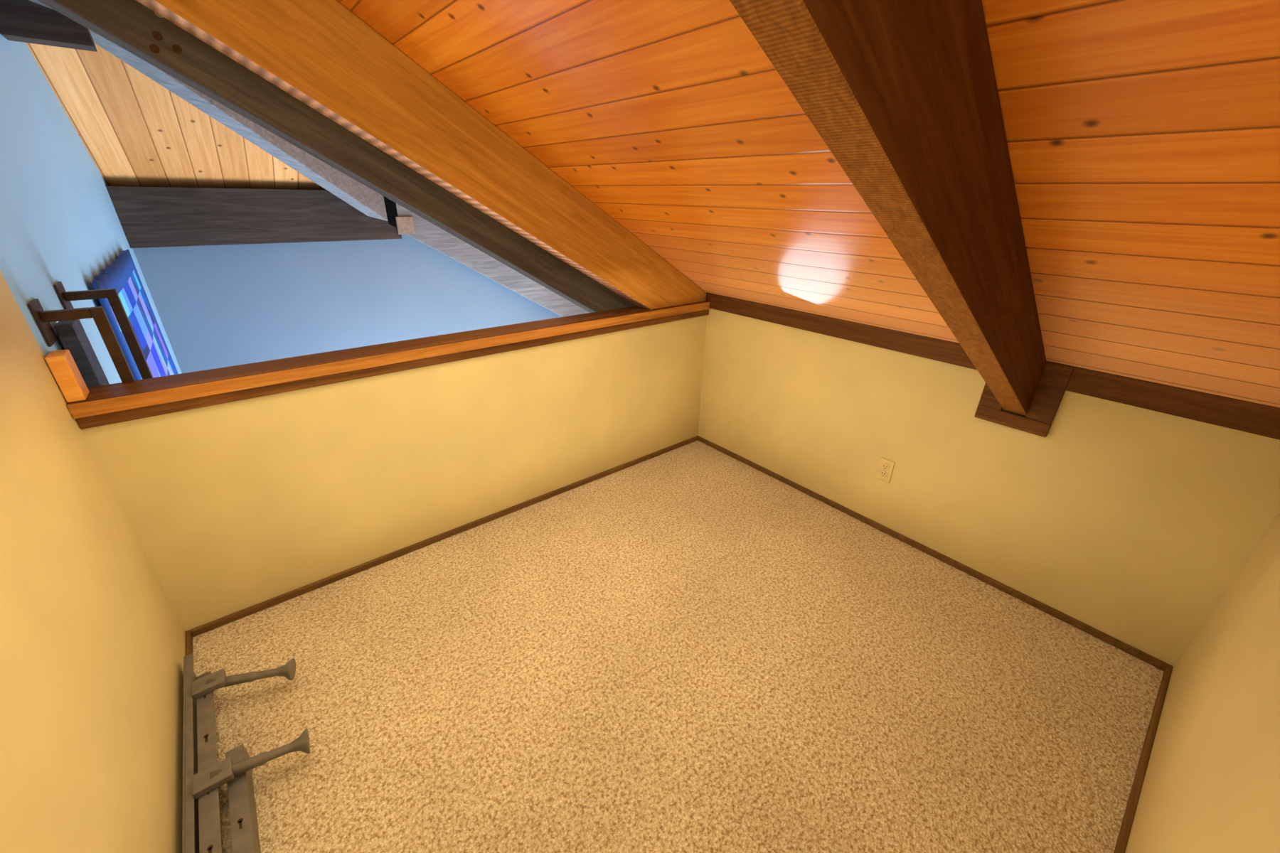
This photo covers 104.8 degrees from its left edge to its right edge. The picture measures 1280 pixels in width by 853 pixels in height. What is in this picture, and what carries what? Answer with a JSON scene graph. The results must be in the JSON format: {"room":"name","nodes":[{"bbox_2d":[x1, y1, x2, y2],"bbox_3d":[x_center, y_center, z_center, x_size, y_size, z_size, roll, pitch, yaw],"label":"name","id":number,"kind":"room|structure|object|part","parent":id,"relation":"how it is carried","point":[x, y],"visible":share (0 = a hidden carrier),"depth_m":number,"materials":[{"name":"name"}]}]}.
{"room":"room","nodes":[
{"label":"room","id":0,"kind":"room"},
{"bbox_2d":[0,33,185,852],"bbox_3d":[-2.010,0.313,1.965,0.120,5.900,5.870,-19,31,-36],"label":"wall","id":1,"kind":"structure","parent":0,"point":[92,642],"depth_m":1.19,"materials":[{"name":"beige paint"}]},
{"bbox_2d":[92,249,178,380],"bbox_3d":[-2.799,-0.156,2.946,0.024,1.592,1.651,-19,31,-36],"label":"quilt","id":2,"kind":"object","parent":1,"relation":"attached to","point":[122,276],"visible":0.37,"depth_m":2.71,"materials":[{"name":"blue fabric"}]},
{"bbox_2d":[185,630,193,670],"bbox_3d":[-0.915,1.153,1.004,0.014,0.030,2.335,-19,31,-36],"label":"baseboard","id":3,"kind":"structure","parent":1,"relation":"attached to","point":[188,636],"depth_m":1.76,"materials":[{"name":"brown wood"}]},
{"bbox_2d":[25,42,325,189],"bbox_3d":[-2.392,-2.099,3.062,2.052,1.292,2.239,-19,31,-36],"label":"ceiling","id":4,"kind":"structure","parent":0,"point":[136,131],"depth_m":3.13,"materials":[{"name":"brown wood"}]},
{"bbox_2d":[132,234,561,373],"bbox_3d":[-2.036,-0.431,5.704,4.820,4.080,0.150,-19,31,-36],"label":"wall","id":5,"kind":"structure","parent":0,"point":[217,306],"depth_m":4.41,"materials":[{"name":"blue paint"}]},
{"bbox_2d":[81,315,706,631],"bbox_3d":[-0.626,0.112,2.526,2.770,1.136,0.110,-19,31,-36],"label":"wall","id":6,"kind":"structure","parent":0,"point":[233,507],"depth_m":2.04,"materials":[{"name":"beige paint"}]},
{"bbox_2d":[66,300,711,429],"bbox_3d":[-0.648,-0.393,2.246,2.670,0.085,0.160,-19,31,-36],"label":"trim","id":7,"kind":"structure","parent":6,"relation":"attached to","point":[106,404],"depth_m":1.82,"materials":[{"name":"brown wood"}]},
{"bbox_2d":[44,349,88,402],"bbox_3d":[-1.643,-0.146,1.417,0.038,0.134,0.080,-19,31,-36],"label":"wooden block","id":8,"kind":"object","parent":7,"relation":"on","point":[61,363],"visible":1,"depth_m":1.40,"materials":[{"name":"brown wood"}]},
{"bbox_2d":[190,436,697,637],"bbox_3d":[-0.630,0.420,2.582,2.642,0.030,0.014,-19,31,-36],"label":"baseboard","id":9,"kind":"structure","parent":6,"relation":"attached to","point":[216,624],"depth_m":2.25,"materials":[{"name":"brown wood"}]},
{"bbox_2d":[192,440,1164,852],"bbox_3d":[0.107,0.937,1.837,2.670,0.250,2.335,-19,31,-36],"label":"floor","id":10,"kind":"structure","parent":0,"point":[688,648],"depth_m":1.64,"materials":[{"name":"beige carpet"}]},
{"bbox_2d":[182,653,310,852],"bbox_3d":[-0.739,1.104,1.007,0.278,0.122,2.050,-19,31,-36],"label":"coat rack","id":11,"kind":"object","parent":10,"relation":"on","point":[203,776],"visible":1,"depth_m":1.31,"materials":[{"name":"metal"}]},
{"bbox_3d":[-0.767,1.120,0.896,0.040,0.006,1.920,-19,31,-36],"label":"slotted rail","id":12,"kind":"part","parent":11,"relation":"part of","materials":[{"name":"metal"}]},
{"bbox_3d":[-0.627,1.177,0.828,0.040,0.006,1.610,-19,31,-36],"label":"slotted rail","id":13,"kind":"part","parent":11,"relation":"part of","materials":[{"name":"metal"}]},
{"bbox_3d":[-1.230,0.806,1.569,0.227,0.076,0.118,-19,31,-36],"label":"leg","id":14,"kind":"part","parent":11,"relation":"part of","materials":[{"name":"metal"}]},
{"bbox_3d":[-1.024,0.916,1.342,0.218,0.076,0.071,-19,31,-36],"label":"leg","id":15,"kind":"part","parent":11,"relation":"part of","materials":[{"name":"metal"}]},
{"bbox_2d":[337,0,1279,408],"bbox_3d":[-0.183,-1.093,2.960,4.820,2.952,5.870,-19,31,-36],"label":"ceiling","id":16,"kind":"structure","parent":0,"point":[1143,136],"depth_m":1.16,"materials":[{"name":"brown wood"}]},
{"bbox_2d":[28,0,387,221],"bbox_3d":[-2.396,-1.935,3.124,0.120,1.374,2.656,2,25,2],"label":"beam","id":17,"kind":"structure","parent":16,"relation":"attached to","point":[365,200],"depth_m":3.15,"materials":[{"name":"grey wood"}]},
{"bbox_2d":[0,0,97,51],"bbox_3d":[-2.526,-1.745,2.072,0.269,0.220,0.120,-19,31,-36],"label":"tie beam","id":18,"kind":"structure","parent":17,"relation":"attached to","point":[20,20],"depth_m":2.05,"materials":[{"name":"black wood"}]},
{"bbox_2d":[105,186,415,248],"bbox_3d":[-2.914,-1.727,4.047,1.965,0.400,0.156,-19,31,-36],"label":"tie beam","id":19,"kind":"structure","parent":17,"relation":"attached to","point":[148,217],"depth_m":3.83,"materials":[{"name":"black wood"}]},
{"bbox_2d":[37,0,635,312],"bbox_3d":[-0.086,-0.784,2.814,4.400,3.117,0.154,-19,31,-36],"label":"ceiling beam","id":20,"kind":"structure","parent":16,"relation":"attached to","point":[129,25],"depth_m":1.68,"materials":[{"name":"wood"}]},
{"bbox_2d":[135,0,706,309],"bbox_3d":[-0.613,-1.050,1.994,2.770,1.959,0.133,-19,31,-36],"label":"ceiling beam","id":21,"kind":"structure","parent":16,"relation":"attached to","point":[321,53],"depth_m":1.74,"materials":[{"name":"brown wood"}]},
{"bbox_2d":[383,196,589,317],"bbox_3d":[-1.320,-1.620,5.574,2.655,1.890,0.139,-19,31,-36],"label":"ceiling beam","id":22,"kind":"structure","parent":16,"relation":"attached to","point":[427,233],"depth_m":5.14,"materials":[{"name":"grey wood"}]},
{"bbox_2d":[729,0,1046,415],"bbox_3d":[0.438,-0.530,0.748,2.670,1.809,0.080,-19,31,-36],"label":"ceiling beam","id":23,"kind":"structure","parent":16,"relation":"attached to","point":[903,94],"depth_m":0.74,"materials":[{"name":"brown wood"}]},
{"bbox_2d":[697,308,1279,666],"bbox_3d":[1.221,0.161,2.396,0.100,1.220,2.455,-19,31,-36],"label":"wall","id":24,"kind":"structure","parent":0,"point":[1131,523],"depth_m":1.99,"materials":[{"name":"beige paint"}]},
{"bbox_2d":[875,457,894,483],"bbox_3d":[1.180,0.211,2.378,0.010,0.114,0.070,-19,31,-36],"label":"electrical outlet","id":25,"kind":"object","parent":24,"relation":"attached to","point":[885,467],"visible":1,"depth_m":2.37,"materials":[{"name":"plastic"}]},
{"bbox_2d":[879,470,887,477],"bbox_3d":[1.177,0.229,2.385,0.003,0.034,0.034,-19,31,-36],"label":"receptacle","id":26,"kind":"object","parent":25,"relation":"attached to","point":[882,473],"depth_m":2.38,"materials":[{"name":"plastic"}]},
{"bbox_2d":[881,463,888,470],"bbox_3d":[1.178,0.193,2.368,0.003,0.034,0.034,-19,31,-36],"label":"receptacle","id":27,"kind":"object","parent":25,"relation":"attached to","point":[884,466],"depth_m":2.37,"materials":[{"name":"plastic"}]},
{"bbox_2d":[696,435,1173,671],"bbox_3d":[1.133,0.468,2.551,0.014,0.030,2.335,-19,31,-36],"label":"baseboard","id":28,"kind":"structure","parent":24,"relation":"attached to","point":[1156,663],"depth_m":2.19,"materials":[{"name":"brown wood"}]},
{"bbox_2d":[705,292,1279,440],"bbox_3d":[1.143,-0.286,2.195,0.025,0.277,2.335,-19,31,-36],"label":"trim","id":29,"kind":"structure","parent":24,"relation":"attached to","point":[1257,419],"depth_m":1.80,"materials":[{"name":"brown wood"}]},
{"bbox_2d":[1124,510,1279,852],"bbox_3d":[0.911,0.170,0.433,2.670,2.857,0.120,-19,31,-36],"label":"wall","id":30,"kind":"structure","parent":0,"point":[1211,784],"depth_m":1.09,"materials":[{"name":"beige paint"}]},
{"bbox_2d":[1113,666,1172,852],"bbox_3d":[0.848,1.201,0.972,2.642,0.030,0.014,-19,31,-36],"label":"baseboard","id":31,"kind":"structure","parent":30,"relation":"attached to","point":[1126,825],"depth_m":1.43,"materials":[{"name":"brown wood"}]},
{"bbox_3d":[-1.116,1.992,5.492,4.900,0.100,3.345,-19,31,-36],"label":"floor","id":32,"kind":"structure","parent":0,"visible":0},
{"bbox_2d":[27,281,152,387],"bbox_3d":[-1.822,1.286,2.372,0.139,3.800,0.480,-19,31,-36],"label":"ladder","id":33,"kind":"object","parent":32,"relation":"on","point":[69,328],"visible":0.2,"depth_m":1.54,"materials":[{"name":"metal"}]}
]}

